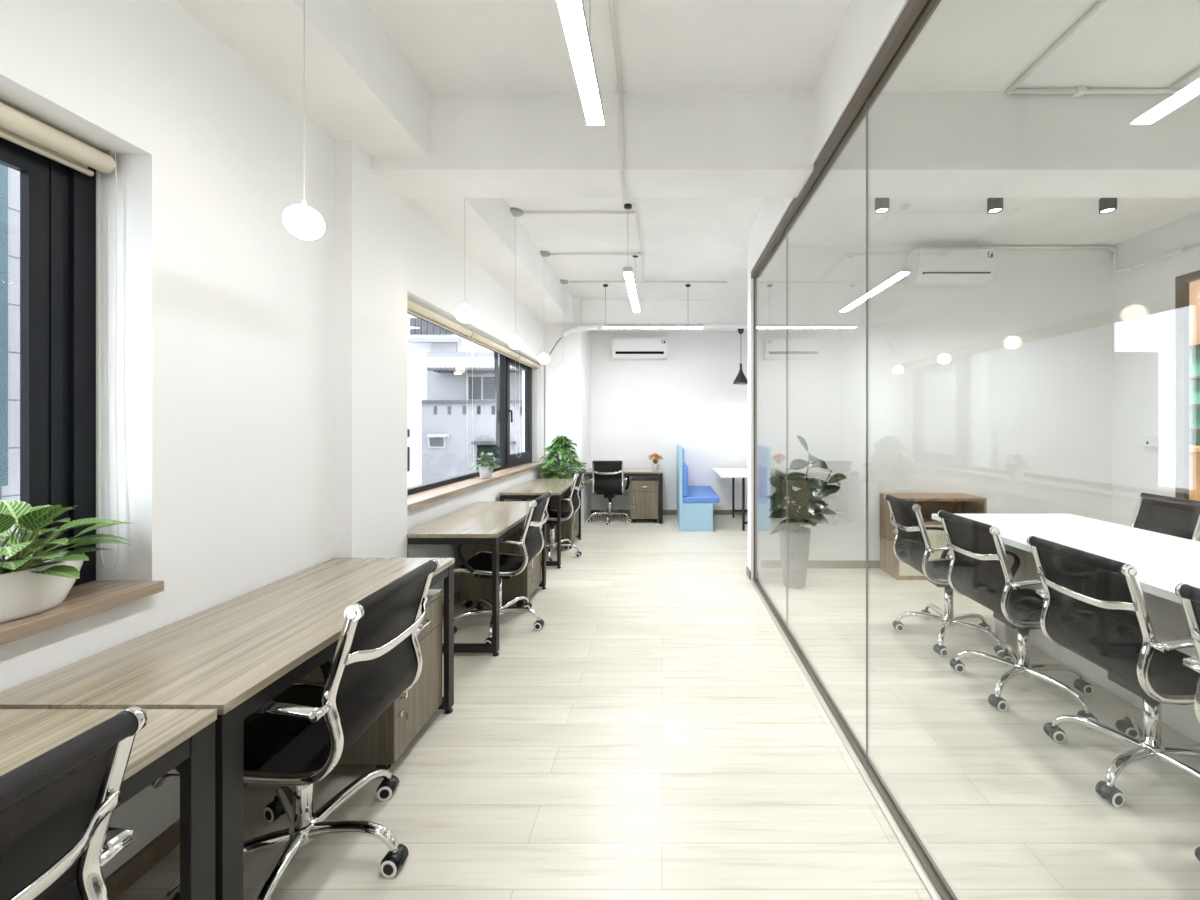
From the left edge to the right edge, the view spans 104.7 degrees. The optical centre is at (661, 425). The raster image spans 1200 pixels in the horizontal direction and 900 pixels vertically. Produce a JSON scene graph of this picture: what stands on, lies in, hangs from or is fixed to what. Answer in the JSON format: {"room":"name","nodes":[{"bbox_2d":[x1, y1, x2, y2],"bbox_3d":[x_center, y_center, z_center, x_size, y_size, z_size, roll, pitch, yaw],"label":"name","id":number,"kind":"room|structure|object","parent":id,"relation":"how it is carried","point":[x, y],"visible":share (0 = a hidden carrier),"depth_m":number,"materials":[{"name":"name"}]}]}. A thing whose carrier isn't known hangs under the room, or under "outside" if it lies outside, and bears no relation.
{"room":"open-plan office","nodes":[
{"label":"open-plan office","id":0,"kind":"room"},
{"bbox_2d":[0,551,84,622],"bbox_3d":[-1.722,0.429,1.200,0.234,0.130,0.292,0,0,0],"label":"plant pot","id":1,"kind":"object","parent":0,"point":[23,593],"depth_m":1.19,"materials":[{"name":"white ceramic"}]},
{"bbox_2d":[0,0,544,878],"bbox_3d":[-1.792,-0.188,2.350,0.315,3.185,9.900,0,0,0],"label":"wall","id":2,"kind":"structure","parent":0,"point":[225,347],"depth_m":1.62,"materials":[{"name":"paint"}]},
{"bbox_2d":[0,137,163,644],"bbox_3d":[-1.734,-0.171,0.362,0.283,1.398,2.225,0,0,0],"label":"window","id":3,"kind":"structure","parent":2,"relation":"in","point":[58,201],"depth_m":1.38,"materials":[{"name":"black metal"}]},
{"bbox_2d":[0,102,118,570],"bbox_3d":[-1.762,-0.218,0.416,0.080,1.352,2.094,0,0,0],"label":"roller blind","id":4,"kind":"object","parent":3,"relation":"attached to","point":[17,127],"visible":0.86,"depth_m":1.35,"materials":[{"name":"beige fabric"}]},
{"bbox_2d":[0,500,130,622],"bbox_3d":[-1.671,0.332,1.202,0.336,0.324,0.445,0,0,0],"label":"potted plant","id":5,"kind":"object","parent":3,"relation":"on","point":[33,581],"visible":1,"depth_m":1.20,"materials":[{"name":"green plant"}]},
{"bbox_2d":[105,591,459,899],"bbox_3d":[-1.629,1.367,1.910,0.012,0.075,9.020,0,0,0],"label":"baseboard","id":6,"kind":"structure","parent":2,"relation":"attached to","point":[120,880],"depth_m":1.44,"materials":[{"name":"brown wood"}]},
{"bbox_2d":[407,312,546,509],"bbox_3d":[-1.734,-0.171,4.610,0.283,1.398,3.620,0,0,0],"label":"window","id":7,"kind":"structure","parent":2,"relation":"in","point":[510,465],"depth_m":5.30,"materials":[{"name":"black metal"}]},
{"bbox_2d":[407,299,473,467],"bbox_3d":[-1.725,-0.256,3.470,0.076,1.267,1.302,0,0,0],"label":"roller blind","id":8,"kind":"object","parent":7,"relation":"attached to","point":[413,308],"visible":0.81,"depth_m":3.58,"materials":[{"name":"beige fabric"}]},
{"bbox_2d":[471,451,500,478],"bbox_3d":[-1.684,0.365,4.372,0.282,0.258,0.299,0,0,0],"label":"potted plant","id":9,"kind":"object","parent":7,"relation":"on","point":[485,471],"visible":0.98,"depth_m":4.32,"materials":[{"name":"green plant"}]},
{"bbox_2d":[467,329,520,457],"bbox_3d":[-1.725,-0.256,4.805,0.076,1.267,1.352,0,0,0],"label":"roller blind","id":10,"kind":"object","parent":7,"relation":"attached to","point":[477,338],"visible":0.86,"depth_m":4.91,"materials":[{"name":"beige fabric"}]},
{"bbox_2d":[516,355,540,452],"bbox_3d":[-1.725,-0.256,5.945,0.076,1.267,0.912,0,0,1],"label":"roller blind","id":11,"kind":"object","parent":7,"relation":"attached to","point":[523,360],"visible":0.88,"depth_m":6.11,"materials":[{"name":"beige fabric"}]},
{"bbox_2d":[335,140,406,557],"bbox_3d":[-1.597,-0.015,2.550,0.095,2.840,0.500,0,0,0],"label":"pillar","id":12,"kind":"structure","parent":0,"point":[371,216],"depth_m":2.43,"materials":[{"name":"paint"}]},
{"bbox_2d":[544,298,590,525],"bbox_3d":[-1.387,-0.188,6.860,0.515,3.185,0.880,0,0,0],"label":"pillar corner","id":13,"kind":"structure","parent":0,"point":[567,403],"depth_m":6.42,"materials":[{"name":"paint"}]},
{"bbox_2d":[115,515,1199,899],"bbox_3d":[2.525,1.465,2.350,8.950,0.120,10.200,0,0,0],"label":"floor","id":14,"kind":"structure","parent":0,"point":[659,736],"depth_m":1.87,"materials":[{"name":"beige wood"}]},
{"bbox_2d":[0,706,146,899],"bbox_3d":[-1.222,0.946,0.611,0.665,0.918,0.619,0,0,0],"label":"swivel chair","id":15,"kind":"object","parent":14,"relation":"on","point":[57,807],"visible":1,"depth_m":0.73,"materials":[{"name":"black"}]},
{"bbox_2d":[0,709,216,899],"bbox_3d":[-1.330,1.030,0.463,0.602,0.750,1.205,0,0,0],"label":"office desk","id":16,"kind":"object","parent":14,"relation":"on","point":[169,738],"visible":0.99,"depth_m":1.01,"materials":[{"name":"laminate"}]},
{"bbox_2d":[0,558,454,899],"bbox_3d":[-1.330,1.030,1.685,0.602,0.750,1.205,0,0,0],"label":"office desk","id":17,"kind":"object","parent":14,"relation":"on","point":[232,657],"visible":0.66,"depth_m":1.30,"materials":[{"name":"brown wood"}]},
{"bbox_2d":[150,559,438,899],"bbox_3d":[-1.119,0.946,1.468,0.630,0.918,0.657,0,0,0],"label":"swivel chair","id":18,"kind":"object","parent":14,"relation":"on","point":[299,736],"visible":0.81,"depth_m":1.42,"materials":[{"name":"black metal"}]},
{"bbox_2d":[300,589,442,769],"bbox_3d":[-1.304,1.097,2.025,0.553,0.615,0.404,0,0,0],"label":"drawer pedestal","id":19,"kind":"object","parent":14,"relation":"on","point":[391,733],"visible":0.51,"depth_m":1.93,"materials":[{"name":"laminate"}]},
{"bbox_2d":[407,501,545,656],"bbox_3d":[-1.302,1.030,3.395,0.602,0.750,1.205,0,0,0],"label":"office desk","id":20,"kind":"object","parent":14,"relation":"on","point":[480,522],"visible":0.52,"depth_m":2.92,"materials":[{"name":"beige wood"}]},
{"bbox_2d":[460,526,540,607],"bbox_3d":[-1.276,1.097,3.735,0.553,0.615,0.404,0,0,0],"label":"drawer pedestal","id":21,"kind":"object","parent":14,"relation":"on","point":[472,588],"visible":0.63,"depth_m":3.54,"materials":[{"name":"laminate"}]},
{"bbox_2d":[454,491,551,642],"bbox_3d":[-1.130,0.946,3.215,0.640,0.918,0.651,0,0,0],"label":"swivel chair","id":22,"kind":"object","parent":14,"relation":"on","point":[531,543],"visible":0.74,"depth_m":3.17,"materials":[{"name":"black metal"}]},
{"bbox_2d":[499,479,580,568],"bbox_3d":[-1.302,1.030,5.125,0.602,0.750,1.205,0,0,0],"label":"office desk","id":23,"kind":"object","parent":14,"relation":"on","point":[533,488],"visible":0.59,"depth_m":4.67,"materials":[{"name":"brown wood"}]},
{"bbox_2d":[526,493,577,547],"bbox_3d":[-1.276,1.097,5.465,0.553,0.615,0.404,0,0,0],"label":"drawer pedestal","id":24,"kind":"object","parent":14,"relation":"on","point":[569,527],"visible":0.34,"depth_m":5.26,"materials":[{"name":"laminate"}]},
{"bbox_2d":[530,469,585,560],"bbox_3d":[-1.177,0.946,4.965,0.645,0.918,0.635,0,0,0],"label":"swivel chair","id":25,"kind":"object","parent":14,"relation":"on","point":[573,499],"visible":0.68,"depth_m":4.95,"materials":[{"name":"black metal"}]},
{"bbox_2d":[539,435,588,482],"bbox_3d":[-1.289,0.761,6.075,0.663,1.288,0.666,0,0,0],"label":"potted plant","id":26,"kind":"object","parent":14,"relation":"on","point":[561,444],"visible":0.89,"depth_m":6.02,"materials":[{"name":"green plant"}]},
{"bbox_2d":[587,461,630,525],"bbox_3d":[-0.772,0.946,6.772,0.654,0.918,0.622,0,0,0],"label":"swivel chair","id":27,"kind":"object","parent":14,"relation":"on","point":[607,478],"visible":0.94,"depth_m":6.55,"materials":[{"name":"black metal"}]},
{"bbox_2d":[583,468,662,523],"bbox_3d":[-0.593,1.030,6.900,1.205,0.750,0.602,0,0,0],"label":"office desk","id":28,"kind":"object","parent":14,"relation":"on","point":[628,472],"visible":0.59,"depth_m":6.61,"materials":[{"name":"wood"}]},
{"bbox_2d":[648,453,662,468],"bbox_3d":[-0.095,0.534,7.031,0.224,0.241,0.223,0,0,32],"label":"flower pot","id":29,"kind":"object","parent":28,"relation":"on","point":[655,465],"visible":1,"depth_m":6.98,"materials":[{"name":"white ceramic"}]},
{"bbox_2d":[630,477,658,521],"bbox_3d":[-0.253,1.097,6.873,0.404,0.615,0.553,0,0,0],"label":"drawer pedestal","id":30,"kind":"object","parent":14,"relation":"on","point":[644,490],"visible":0.99,"depth_m":6.63,"materials":[{"name":"laminate"}]},
{"bbox_2d":[677,444,719,530],"bbox_3d":[0.502,0.843,6.713,0.535,1.125,1.155,0,0,0],"label":"bench","id":31,"kind":"object","parent":14,"relation":"on","point":[694,503],"visible":1,"depth_m":6.14,"materials":[{"name":"blue fabric"}]},
{"bbox_2d":[683,462,687,496],"bbox_3d":[0.315,0.745,6.715,0.076,0.400,1.150,0,0,0],"label":"cushion","id":32,"kind":"object","parent":31,"relation":"on","point":[685,468],"depth_m":6.14,"materials":[{"name":"blue fabric"}]},
{"bbox_2d":[683,486,719,502],"bbox_3d":[0.523,0.989,6.713,0.493,0.079,1.155,0,0,0],"label":"seat cushion","id":33,"kind":"object","parent":31,"relation":"on","point":[696,494],"depth_m":6.19,"materials":[{"name":"blue fabric"}]},
{"bbox_2d":[712,468,747,530],"bbox_3d":[1.200,1.030,6.620,0.840,0.750,1.140,0,0,0],"label":"dining table","id":34,"kind":"object","parent":14,"relation":"on","point":[732,473],"visible":0.48,"depth_m":6.34,"materials":[{"name":"white laminate"}]},
{"bbox_2d":[766,436,846,588],"bbox_3d":[1.262,0.744,4.041,0.738,1.322,0.479,0,0,0],"label":"rubber plant","id":35,"kind":"object","parent":14,"relation":"on","point":[811,511],"visible":0.92,"depth_m":3.97,"materials":[{"name":"green plant"}]},
{"bbox_2d":[750,0,962,899],"bbox_3d":[0.844,0.005,0.809,0.087,2.800,6.779,0,0,0],"label":"glass wall","id":36,"kind":"structure","parent":14,"relation":"on","point":[915,15],"depth_m":1.94,"materials":[{"name":"glass"}]},
{"bbox_2d":[880,493,986,579],"bbox_3d":[2.555,1.032,4.359,0.820,0.745,0.342,0,0,0],"label":"storage cabinet","id":37,"kind":"object","parent":14,"relation":"on","point":[930,503],"visible":0.41,"depth_m":4.32,"materials":[{"name":"brown wood"}]},
{"bbox_2d":[884,494,1002,656],"bbox_3d":[1.900,0.946,3.083,0.654,0.918,0.615,0,0,4],"label":"swivel chair","id":38,"kind":"object","parent":14,"relation":"on","point":[911,545],"visible":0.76,"depth_m":3.03,"materials":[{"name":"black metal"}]},
{"bbox_2d":[937,510,1097,728],"bbox_3d":[1.925,0.946,2.441,0.673,0.918,0.651,0,0,0],"label":"swivel chair","id":39,"kind":"object","parent":14,"relation":"on","point":[979,570],"visible":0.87,"depth_m":2.42,"materials":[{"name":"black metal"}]},
{"bbox_2d":[932,514,1199,743],"bbox_3d":[2.530,1.027,2.240,1.030,0.756,2.400,0,0,0],"label":"meeting table","id":40,"kind":"object","parent":14,"relation":"on","point":[1162,562],"visible":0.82,"depth_m":2.53,"materials":[{"name":"white laminate"}]},
{"bbox_2d":[1026,535,1199,807],"bbox_3d":[1.950,0.946,1.809,0.670,0.918,0.639,0,0,0],"label":"swivel chair","id":41,"kind":"object","parent":14,"relation":"on","point":[1094,607],"visible":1,"depth_m":1.79,"materials":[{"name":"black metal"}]},
{"bbox_2d":[1130,492,1199,540],"bbox_3d":[3.208,0.946,3.192,0.684,0.918,0.652,0,0,4],"label":"swivel chair","id":42,"kind":"object","parent":14,"relation":"on","point":[1177,517],"visible":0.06,"depth_m":3.16,"materials":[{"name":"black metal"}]},
{"bbox_2d":[1175,583,1199,860],"bbox_3d":[1.921,0.946,1.187,0.665,0.918,0.619,0,0,0],"label":"swivel chair","id":43,"kind":"object","parent":14,"relation":"on","point":[1189,595],"visible":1,"depth_m":1.42,"materials":[{"name":"silver metal"}]},
{"bbox_2d":[1189,445,1199,541],"bbox_3d":[6.150,0.820,5.300,0.640,1.170,3.200,0,0,0],"label":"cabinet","id":44,"kind":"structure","parent":14,"relation":"on","point":[1194,450],"depth_m":5.09,"materials":[{"name":"brown wood"}]},
{"bbox_2d":[1189,445,1199,451],"bbox_3d":[6.150,0.260,5.300,0.640,0.050,3.200,0,0,0],"label":"countertop","id":45,"kind":"structure","parent":44,"relation":"on","point":[1192,448],"depth_m":5.05,"materials":[{"name":"brown wood"}]},
{"bbox_2d":[591,331,747,509],"bbox_3d":[2.525,-0.188,7.375,8.950,3.185,0.150,0,0,0],"label":"wall","id":46,"kind":"structure","parent":0,"point":[690,399],"depth_m":7.30,"materials":[{"name":"paint"}]},
{"bbox_2d":[612,337,666,359],"bbox_3d":[-0.345,-1.215,7.196,0.850,0.330,0.203,0,0,0],"label":"air conditioner","id":47,"kind":"object","parent":46,"relation":"attached to","point":[623,348],"visible":1,"depth_m":7.10,"materials":[{"name":"white plastic"}]},
{"bbox_2d":[591,510,747,514],"bbox_3d":[0.735,1.367,7.294,3.730,0.075,0.012,0,0,0],"label":"baseboard","id":48,"kind":"structure","parent":46,"relation":"attached to","point":[665,512],"depth_m":7.29,"materials":[{"name":"brown wood"}]},
{"bbox_2d":[366,0,1199,299],"bbox_3d":[2.525,-1.855,2.350,8.950,0.150,10.200,0,0,0],"label":"ceiling","id":49,"kind":"structure","parent":0,"point":[451,45],"depth_m":2.30,"materials":[{"name":"paint"}]},
{"bbox_2d":[282,0,324,239],"bbox_3d":[-1.213,-1.208,1.560,0.124,1.145,0.123,0,0,0],"label":"globe pendant","id":50,"kind":"object","parent":49,"relation":"hanging from","point":[305,223],"visible":1,"depth_m":1.53,"materials":[{"name":"white glass"}]},
{"bbox_2d":[301,199,306,205],"bbox_3d":[-1.213,-0.755,1.560,0.017,0.024,0.018,0,0,0],"label":"socket","id":51,"kind":"object","parent":50,"relation":"attached to","point":[304,202],"depth_m":1.55,"materials":[{"name":"white plastic"}]},
{"bbox_2d":[176,0,572,323],"bbox_3d":[-1.442,-1.605,2.350,0.405,0.350,9.900,0,0,0],"label":"beam","id":52,"kind":"structure","parent":49,"relation":"attached to","point":[360,87],"depth_m":2.07,"materials":[{"name":"paint"}]},
{"bbox_2d":[455,301,474,322],"bbox_3d":[-1.213,-1.208,2.830,0.124,1.145,0.123,0,0,0],"label":"globe pendant","id":53,"kind":"object","parent":49,"relation":"hanging from","point":[464,313],"visible":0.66,"depth_m":2.79,"materials":[{"name":"white glass"}]},
{"bbox_2d":[508,208,522,348],"bbox_3d":[-1.213,-1.208,3.810,0.124,1.145,0.123,0,0,0],"label":"globe pendant","id":54,"kind":"object","parent":49,"relation":"hanging from","point":[515,342],"visible":0.97,"depth_m":3.79,"materials":[{"name":"white glass"}]},
{"bbox_2d":[538,251,549,363],"bbox_3d":[-1.213,-1.208,4.730,0.124,1.145,0.123,0,0,0],"label":"globe pendant","id":55,"kind":"object","parent":49,"relation":"hanging from","point":[543,358],"visible":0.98,"depth_m":4.69,"materials":[{"name":"white glass"}]},
{"bbox_2d":[558,279,567,373],"bbox_3d":[-1.213,-1.208,5.650,0.124,1.145,0.123,0,0,0],"label":"globe pendant","id":56,"kind":"object","parent":49,"relation":"hanging from","point":[562,369],"visible":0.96,"depth_m":5.61,"materials":[{"name":"white glass"}]},
{"bbox_2d":[523,211,635,215],"bbox_3d":[-0.683,-1.762,3.810,0.934,0.024,0.038,0,0,0],"label":"conduit","id":57,"kind":"object","parent":49,"relation":"attached to","point":[632,213],"visible":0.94,"depth_m":3.80,"materials":[{"name":"white"}]},
{"bbox_2d":[557,0,604,125],"bbox_3d":[-0.272,-1.506,1.285,0.072,0.548,1.210,0,0,0],"label":"tube light","id":58,"kind":"object","parent":49,"relation":"hanging from","point":[572,12],"visible":1,"depth_m":1.54,"materials":[{"name":"grey plastic"}]},
{"bbox_2d":[550,253,640,255],"bbox_3d":[-0.683,-1.762,4.730,0.934,0.024,0.038,0,0,0],"label":"conduit","id":59,"kind":"object","parent":49,"relation":"attached to","point":[637,254],"visible":1,"depth_m":4.72,"materials":[{"name":"white"}]},
{"bbox_2d":[608,0,626,202],"bbox_3d":[-0.208,-1.558,1.486,0.033,0.440,2.573,0,0,-1],"label":"conduit","id":60,"kind":"object","parent":49,"relation":"attached to","point":[611,2],"visible":0.96,"depth_m":2.42,"materials":[{"name":"white"}]},
{"bbox_2d":[623,203,639,311],"bbox_3d":[-0.275,-1.506,4.329,0.072,0.548,1.302,0,0,0],"label":"tube light","id":61,"kind":"object","parent":49,"relation":"hanging from","point":[628,271],"visible":0.99,"depth_m":4.12,"materials":[{"name":"grey plastic"}]},
{"bbox_2d":[624,272,639,311],"bbox_3d":[-0.275,-1.237,4.330,0.068,0.008,1.282,0,0,0],"label":"diffuser","id":62,"kind":"object","parent":61,"relation":"attached to","point":[629,277],"depth_m":4.19,"materials":[{"name":"white plastic"}]},
{"bbox_2d":[633,198,643,281],"bbox_3d":[-0.217,-1.764,4.205,0.055,0.022,2.890,0,0,0],"label":"conduit","id":63,"kind":"object","parent":49,"relation":"attached to","point":[634,203],"visible":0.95,"depth_m":4.27,"materials":[{"name":"white"}]},
{"bbox_2d":[570,281,726,283],"bbox_3d":[-0.165,-1.762,5.650,1.930,0.024,0.038,0,0,0],"label":"conduit","id":64,"kind":"object","parent":49,"relation":"attached to","point":[641,282],"visible":1,"depth_m":5.64,"materials":[{"name":"white"}]},
{"bbox_2d":[603,284,702,328],"bbox_3d":[-0.113,-1.506,5.800,1.263,0.548,0.072,0,0,0],"label":"tube light","id":65,"kind":"object","parent":49,"relation":"hanging from","point":[605,325],"visible":1,"depth_m":5.76,"materials":[{"name":"grey"}]},
{"bbox_2d":[604,327,702,327],"bbox_3d":[-0.112,-1.237,5.800,1.244,0.008,0.068,0,0,0],"label":"diffuser","id":66,"kind":"object","parent":65,"relation":"attached to","point":[604,327],"depth_m":5.77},
{"bbox_2d":[582,300,747,330],"bbox_3d":[0.685,-1.610,6.735,3.850,0.340,0.470,0,0,0],"label":"beam","id":67,"kind":"structure","parent":49,"relation":"attached to","point":[593,311],"depth_m":6.50,"materials":[{"name":"paint"}]},
{"bbox_2d":[561,323,747,336],"bbox_3d":[0.594,-1.335,6.432,3.992,0.225,0.158,0,0,-1],"label":"insulated pipe","id":68,"kind":"object","parent":67,"relation":"attached to","point":[597,326],"visible":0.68,"depth_m":6.41,"materials":[{"name":"white plastic"}]},
{"bbox_2d":[733,329,747,384],"bbox_3d":[1.125,-1.020,6.560,0.230,0.840,0.230,0,0,0],"label":"cone pendant","id":69,"kind":"object","parent":67,"relation":"hanging from","point":[740,379],"visible":0.93,"depth_m":6.52,"materials":[{"name":"grey metal"}]},
{"bbox_2d":[371,92,1199,197],"bbox_3d":[1.407,-1.573,2.600,6.105,0.415,0.300,0,0,0],"label":"beam","id":70,"kind":"structure","parent":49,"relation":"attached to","point":[482,144],"depth_m":2.45,"materials":[{"name":"paint"}]},
{"bbox_2d":[750,0,907,272],"bbox_3d":[0.850,-1.587,0.800,0.100,0.385,6.800,0,0,0],"label":"wall","id":71,"kind":"structure","parent":49,"relation":"attached to","point":[867,24],"depth_m":2.06,"materials":[{"name":"paint"}]},
{"bbox_2d":[875,198,888,213],"bbox_3d":[1.717,-1.728,3.590,0.104,0.104,0.104,0,0,0],"label":"ceiling spotlight","id":72,"kind":"object","parent":49,"relation":"attached to","point":[881,204],"visible":0.94,"depth_m":3.55,"materials":[{"name":"grey metal"}]},
{"bbox_2d":[987,198,1002,213],"bbox_3d":[2.600,-1.728,3.590,0.104,0.104,0.104,0,0,0],"label":"ceiling spotlight","id":73,"kind":"object","parent":49,"relation":"attached to","point":[994,205],"visible":0.95,"depth_m":3.56,"materials":[{"name":"grey metal"}]},
{"bbox_2d":[981,243,1199,272],"bbox_3d":[3.798,-1.618,3.663,1.295,0.314,1.765,0,0,0],"label":"pipe","id":74,"kind":"object","parent":49,"relation":"attached to","point":[1164,257],"visible":1,"depth_m":4.50,"materials":[{"name":"white metal"}]},
{"bbox_2d":[1006,0,1199,97],"bbox_3d":[3.128,-1.763,0.974,2.624,0.033,2.948,0,0,0],"label":"conduit","id":75,"kind":"object","parent":49,"relation":"attached to","point":[1079,91],"visible":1,"depth_m":2.41,"materials":[{"name":"white"}]},
{"bbox_2d":[1099,198,1116,213],"bbox_3d":[3.480,-1.728,3.590,0.104,0.104,0.104,0,0,0],"label":"ceiling spotlight","id":76,"kind":"object","parent":49,"relation":"attached to","point":[1106,205],"visible":0.98,"depth_m":3.56,"materials":[{"name":"grey metal"}]},
{"bbox_2d":[1170,67,1199,89],"bbox_3d":[2.660,-1.764,1.450,0.024,0.023,1.900,0,0,0],"label":"conduit","id":77,"kind":"object","parent":49,"relation":"attached to","point":[1196,71],"visible":1,"depth_m":2.33,"materials":[{"name":"white metal"}]},
{"bbox_2d":[748,234,1111,579],"bbox_3d":[2.706,-0.188,4.450,3.788,3.185,0.500,0,0,0],"label":"wall","id":78,"kind":"structure","parent":0,"point":[999,390],"depth_m":4.55,"materials":[{"name":"paint"}]},
{"bbox_2d":[746,566,750,579],"bbox_3d":[0.806,1.367,4.280,0.012,0.075,0.160,0,0,0],"label":"baseboard","id":79,"kind":"structure","parent":78,"relation":"attached to","point":[748,572],"depth_m":4.25,"materials":[{"name":"brown wood"}]},
{"bbox_2d":[761,560,879,567],"bbox_3d":[2.675,1.367,4.544,3.550,0.075,0.012,0,0,0],"label":"baseboard","id":80,"kind":"structure","parent":78,"relation":"attached to","point":[764,563],"depth_m":4.54,"materials":[{"name":"brown wood"}]},
{"bbox_2d":[907,249,994,285],"bbox_3d":[2.780,-1.532,4.438,0.720,0.305,0.218,0,0,0],"label":"air conditioner","id":81,"kind":"object","parent":78,"relation":"attached to","point":[925,267],"visible":1,"depth_m":4.34,"materials":[{"name":"white plastic"}]},
{"bbox_2d":[1112,211,1199,526],"bbox_3d":[4.475,-0.188,0.980,0.050,3.185,7.160,0,0,0],"label":"wall","id":82,"kind":"structure","parent":0,"point":[1143,298],"depth_m":4.23,"materials":[{"name":"paint"}]},
{"bbox_2d":[1143,435,1161,446],"bbox_3d":[4.433,0.135,4.160,0.033,0.110,0.140,0,0,0],"label":"wall switch","id":83,"kind":"object","parent":82,"relation":"attached to","point":[1148,440],"visible":1,"depth_m":4.14,"materials":[{"name":"white plastic"}]},
{"bbox_2d":[1175,270,1199,498],"bbox_3d":[4.450,0.060,3.085,0.040,2.690,1.770,0,0,0],"label":"door","id":84,"kind":"structure","parent":82,"relation":"in","point":[1182,282],"depth_m":3.92,"materials":[{"name":"white"}]},
{"bbox_2d":[1189,349,1199,445],"bbox_3d":[6.675,0.230,2.350,0.150,2.350,9.900,0,0,0],"label":"wall","id":85,"kind":"structure","parent":0,"point":[1194,355],"depth_m":5.70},
{"bbox_2d":[1189,376,1199,430],"bbox_3d":[6.500,-0.295,5.300,0.199,1.000,2.800,0,0,0],"label":"wall shelf","id":86,"kind":"object","parent":85,"relation":"attached to","point":[1193,377],"visible":0.02,"depth_m":5.54,"materials":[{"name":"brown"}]},
{"bbox_2d":[1189,280,1199,349],"bbox_3d":[6.475,-1.363,2.350,0.550,0.835,9.900,0,0,0],"label":"wall","id":87,"kind":"structure","parent":0,"point":[1194,287],"depth_m":5.36,"materials":[{"name":"brown paint"}]},
{"label":"outside","id":88,"kind":"structure","parent":0,"visible":0},
{"bbox_3d":[-31.100,7.505,20.000,57.800,0.200,80.000,0,0,0],"label":"ground","id":89,"kind":"structure","parent":88,"visible":0},
{"bbox_2d":[0,164,19,557],"bbox_3d":[-4.625,1.801,0.215,0.350,11.208,6.030,0,0,0],"label":"wall","id":90,"kind":"structure","parent":89,"relation":"on","point":[9,177],"depth_m":3.17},
{"bbox_2d":[407,352,420,487],"bbox_3d":[-7.169,2.906,10.040,3.663,8.998,0.320,0,0,0],"label":"building","id":91,"kind":"structure","parent":89,"relation":"on","point":[413,358],"depth_m":9.90,"materials":[{"name":"white paint"}]},
{"bbox_2d":[407,313,493,399],"bbox_3d":[-11.000,0.316,20.325,12.000,14.179,3.350,0,0,0],"label":"building","id":92,"kind":"structure","parent":89,"relation":"on","point":[423,337],"depth_m":19.00,"materials":[{"name":"grey"}]},
{"bbox_2d":[421,352,521,483],"bbox_3d":[-4.929,2.528,14.150,5.059,9.754,1.500,0,0,0],"label":"building","id":93,"kind":"structure","parent":89,"relation":"on","point":[447,430],"depth_m":13.60,"materials":[{"name":"grey concrete"}]},
{"bbox_2d":[468,377,480,399],"bbox_3d":[-5.915,-1.196,14.550,0.395,0.717,0.040,0,0,0],"label":"shutter","id":94,"kind":"object","parent":93,"relation":"hanging from","point":[476,380],"depth_m":14.53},
{"bbox_2d":[483,377,495,399],"bbox_3d":[-5.457,-1.196,14.550,0.395,0.717,0.040,0,0,0],"label":"shutter","id":95,"kind":"object","parent":93,"relation":"hanging from","point":[489,386],"depth_m":14.53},
{"bbox_2d":[471,441,515,443],"bbox_3d":[-4.938,0.488,13.525,1.253,0.073,0.250,0,0,0],"label":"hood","id":96,"kind":"object","parent":93,"relation":"attached to","point":[472,442],"depth_m":13.40,"materials":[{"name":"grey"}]},
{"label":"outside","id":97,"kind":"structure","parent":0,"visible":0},
{"bbox_2d":[494,352,498,465],"bbox_3d":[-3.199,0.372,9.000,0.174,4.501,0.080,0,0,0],"label":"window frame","id":98,"kind":"structure","parent":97,"point":[496,360],"depth_m":8.96,"materials":[{"name":"black plastic"}]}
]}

